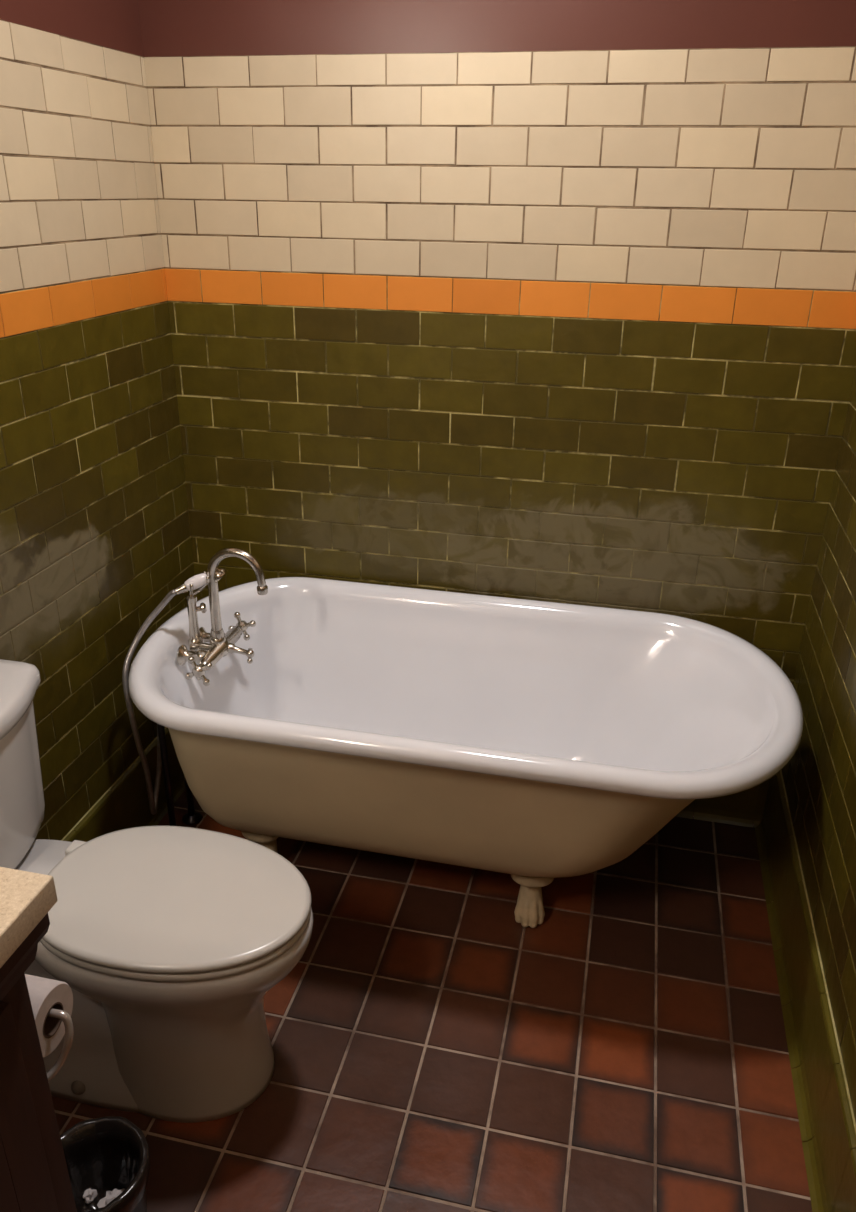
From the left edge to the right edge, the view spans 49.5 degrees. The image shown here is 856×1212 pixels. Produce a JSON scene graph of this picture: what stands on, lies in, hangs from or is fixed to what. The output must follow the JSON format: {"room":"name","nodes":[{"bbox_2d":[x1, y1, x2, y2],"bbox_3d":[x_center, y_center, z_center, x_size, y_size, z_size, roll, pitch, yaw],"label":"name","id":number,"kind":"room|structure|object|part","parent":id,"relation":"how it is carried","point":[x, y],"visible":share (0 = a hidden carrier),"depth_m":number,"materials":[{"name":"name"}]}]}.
{"room":"bathroom","nodes":[
{"label":"bathroom","id":0,"kind":"room"},
{"bbox_2d":[0,0,195,840],"bbox_3d":[-0.983,-0.120,1.001,0.003,2.500,3.006,6,25,11],"label":"wall","id":1,"kind":"structure","parent":0,"point":[95,535],"depth_m":2.00,"materials":[{"name":"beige tile"}]},
{"bbox_2d":[61,727,184,841],"bbox_3d":[-0.983,0.926,1.468,0.033,0.209,3.000,6,25,11],"label":"baseboard","id":2,"kind":"structure","parent":1,"relation":"attached to","point":[127,806],"depth_m":2.37,"materials":[{"name":"green tile"}]},
{"bbox_2d":[52,786,812,1211],"bbox_3d":[-0.206,1.105,1.354,1.625,0.004,3.000,6,25,11],"label":"floor","id":3,"kind":"structure","parent":0,"point":[435,1050],"depth_m":1.85,"materials":[{"name":"tile"}]},
{"bbox_2d":[0,913,76,1211],"bbox_3d":[-0.830,0.925,0.715,0.579,0.832,1.227,6,25,11],"label":"vanity cabinet","id":4,"kind":"object","parent":3,"relation":"on","point":[34,1175],"visible":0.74,"depth_m":1.05,"materials":[{"name":"brown wood"}]},
{"bbox_3d":[-0.513,0.819,0.886,0.005,0.495,0.431,6,25,11],"label":"raised panel","id":5,"kind":"part","parent":4,"relation":"part of","materials":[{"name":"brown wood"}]},
{"bbox_3d":[-0.835,0.580,0.562,0.558,0.077,1.227,6,25,11],"label":"cornice","id":6,"kind":"part","parent":4,"relation":"part of","materials":[{"name":"brown wood"}]},
{"bbox_2d":[0,867,57,967],"bbox_3d":[-0.839,0.529,0.529,0.594,0.036,1.248,6,25,11],"label":"countertop","id":7,"kind":"structure","parent":4,"relation":"on","point":[26,897],"depth_m":0.99,"materials":[{"name":"beige stone"}]},
{"bbox_3d":[-0.524,0.818,0.888,0.018,0.620,0.547,6,25,11],"label":"door","id":8,"kind":"part","parent":4,"relation":"part of","materials":[{"name":"brown wood"}]},
{"bbox_2d":[47,1008,72,1081],"bbox_3d":[-0.513,0.563,1.173,0.125,0.104,0.064,6,25,11],"label":"toilet paper holder","id":9,"kind":"object","parent":4,"relation":"attached to","point":[64,1016],"visible":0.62,"depth_m":1.17,"materials":[{"name":"silver metal"}]},
{"bbox_2d":[25,974,72,1057],"bbox_3d":[-0.523,0.519,1.186,0.100,0.091,0.091,6,25,11],"label":"toilet paper roll","id":10,"kind":"object","parent":9,"relation":"hanging from","point":[45,994],"visible":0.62,"depth_m":1.18,"materials":[{"name":"paper"}]},
{"bbox_2d":[60,1116,149,1211],"bbox_3d":[-0.512,0.941,1.452,0.167,0.207,0.168,6,25,11],"label":"waste bin","id":11,"kind":"object","parent":3,"relation":"on","point":[108,1153],"visible":0.73,"depth_m":1.47,"materials":[{"name":"black plastic"}]},
{"bbox_2d":[83,1188,96,1203],"bbox_3d":[-0.542,0.941,1.485,0.023,0.018,0.022,15,28,29],"label":"crumpled tissue","id":12,"kind":"object","parent":11,"relation":"in","point":[89,1195],"visible":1,"depth_m":1.48,"materials":[{"name":"paper"}]},
{"bbox_2d":[97,1188,124,1207],"bbox_3d":[-0.494,0.942,1.469,0.050,0.032,0.047,6,25,11],"label":"crumpled tissue","id":13,"kind":"object","parent":11,"relation":"in","point":[110,1195],"visible":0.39,"depth_m":1.47,"materials":[{"name":"paper"}]},
{"bbox_2d":[0,659,312,1122],"bbox_3d":[-0.543,0.548,1.681,0.692,0.734,0.420,6,25,11],"label":"toilet","id":14,"kind":"object","parent":3,"relation":"on","point":[169,943],"visible":0.89,"depth_m":1.65,"materials":[{"name":"white ceramic"}]},
{"bbox_3d":[-0.803,0.207,1.594,0.149,0.048,0.420,6,25,11],"label":"tank lid","id":15,"kind":"part","parent":14,"relation":"part of","materials":[{"name":"white ceramic"}]},
{"bbox_3d":[-0.814,0.362,1.666,0.133,0.293,0.390,6,25,11],"label":"tank","id":16,"kind":"part","parent":14,"relation":"part of","materials":[{"name":"white ceramic"}]},
{"bbox_3d":[-0.461,0.712,1.734,0.518,0.394,0.354,6,25,11],"label":"bowl","id":17,"kind":"part","parent":14,"relation":"part of","materials":[{"name":"white ceramic"}]},
{"bbox_3d":[-0.447,0.526,1.647,0.488,0.015,0.349,6,25,11],"label":"seat","id":18,"kind":"part","parent":14,"relation":"part of","materials":[{"name":"white plastic"}]},
{"bbox_3d":[-0.447,0.507,1.639,0.491,0.020,0.352,6,25,11],"label":"lid","id":19,"kind":"part","parent":14,"relation":"part of","materials":[{"name":"white plastic"}]},
{"bbox_2d":[157,724,175,825],"bbox_3d":[-0.648,0.358,2.308,0.070,0.564,0.052,6,25,11],"label":"supply pipe","id":20,"kind":"object","parent":3,"relation":"on","point":[161,729],"visible":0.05,"depth_m":2.33,"materials":[{"name":"silver metal"}]},
{"bbox_2d":[182,776,201,823],"bbox_3d":[-0.626,0.318,2.397,0.070,0.564,0.052,6,25,11],"label":"supply pipe","id":21,"kind":"object","parent":3,"relation":"on","point":[192,817],"visible":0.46,"depth_m":2.49,"materials":[{"name":"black metal"}]},
{"bbox_2d":[128,577,802,927],"bbox_3d":[0.063,0.393,2.199,1.462,0.608,0.762,6,25,11],"label":"clawfoot bathtub","id":22,"kind":"object","parent":3,"relation":"on","point":[535,742],"visible":0.88,"depth_m":2.17,"materials":[{"name":"white ceramic"}]},
{"bbox_2d":[177,548,267,685],"bbox_3d":[-0.490,-0.002,2.168,0.245,0.296,0.209,-18,31,-36],"label":"tub faucet","id":23,"kind":"object","parent":22,"relation":"attached to","point":[219,644],"visible":1,"depth_m":2.16,"materials":[{"name":"silver metal"}]},
{"bbox_3d":[-0.531,0.044,2.183,0.077,0.147,0.034,6,25,11],"label":"riser post","id":24,"kind":"part","parent":23,"relation":"part of","materials":[{"name":"silver metal"}]},
{"bbox_3d":[-0.518,0.146,2.106,0.070,0.070,0.033,6,25,11],"label":"cross handle","id":25,"kind":"part","parent":23,"relation":"part of","materials":[{"name":"silver metal"}]},
{"bbox_2d":[175,566,226,593],"bbox_3d":[-0.522,-0.064,2.135,0.121,0.060,0.040,-5,25,-13],"label":"shower","id":26,"kind":"object","parent":23,"relation":"on","point":[199,580],"visible":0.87,"depth_m":2.12,"materials":[{"name":"white ceramic"}]},
{"bbox_2d":[122,589,176,814],"bbox_3d":[-0.644,0.247,2.250,0.134,0.628,0.184,6,25,11],"label":"shower hose","id":27,"kind":"object","parent":26,"relation":"attached to","point":[153,798],"visible":0.71,"depth_m":2.17,"materials":[{"name":"grey metal"}]},
{"bbox_3d":[-0.531,-0.055,2.132,0.057,0.037,0.030,-9,26,-20],"label":"porcelain handle","id":28,"kind":"part","parent":26,"relation":"part of","materials":[{"name":"white ceramic"}]},
{"bbox_3d":[-0.534,0.005,2.183,0.027,0.026,0.026,-6,25,-14],"label":"knob","id":29,"kind":"part","parent":23,"relation":"part of","materials":[{"name":"silver metal"}]},
{"bbox_3d":[-0.440,-0.019,2.146,0.144,0.246,0.025,6,25,11],"label":"gooseneck spout","id":30,"kind":"part","parent":23,"relation":"part of","materials":[{"name":"silver metal"}]},
{"bbox_3d":[-0.445,0.112,2.208,0.071,0.043,0.024,8,25,16],"label":"diverter lever","id":31,"kind":"part","parent":23,"relation":"part of","materials":[{"name":"silver metal"}]},
{"bbox_3d":[-0.465,0.052,2.317,0.075,0.075,0.033,6,25,11],"label":"cross handle","id":32,"kind":"part","parent":23,"relation":"part of","materials":[{"name":"silver metal"}]},
{"bbox_2d":[138,0,855,684],"bbox_3d":[0.143,-0.633,2.178,1.631,2.500,0.003,6,25,11],"label":"wall","id":33,"kind":"structure","parent":0,"point":[539,300],"depth_m":2.13,"materials":[{"name":"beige tile"}]},
{"bbox_2d":[675,778,770,827],"bbox_3d":[0.125,0.418,2.633,1.625,0.209,0.033,6,25,11],"label":"baseboard","id":34,"kind":"structure","parent":33,"relation":"attached to","point":[745,808],"depth_m":2.52,"materials":[{"name":"green tile"}]},
{"bbox_2d":[781,371,855,1148],"bbox_3d":[0.604,0.047,0.680,0.003,2.500,3.006,6,25,11],"label":"wall","id":35,"kind":"structure","parent":0,"point":[819,779],"depth_m":1.92,"materials":[{"name":"green tile"}]},
{"bbox_2d":[755,770,855,1211],"bbox_3d":[0.574,1.090,1.153,0.033,0.209,3.000,6,25,11],"label":"baseboard","id":36,"kind":"structure","parent":35,"relation":"attached to","point":[822,1096],"depth_m":1.79,"materials":[{"name":"green tile"}]}
]}

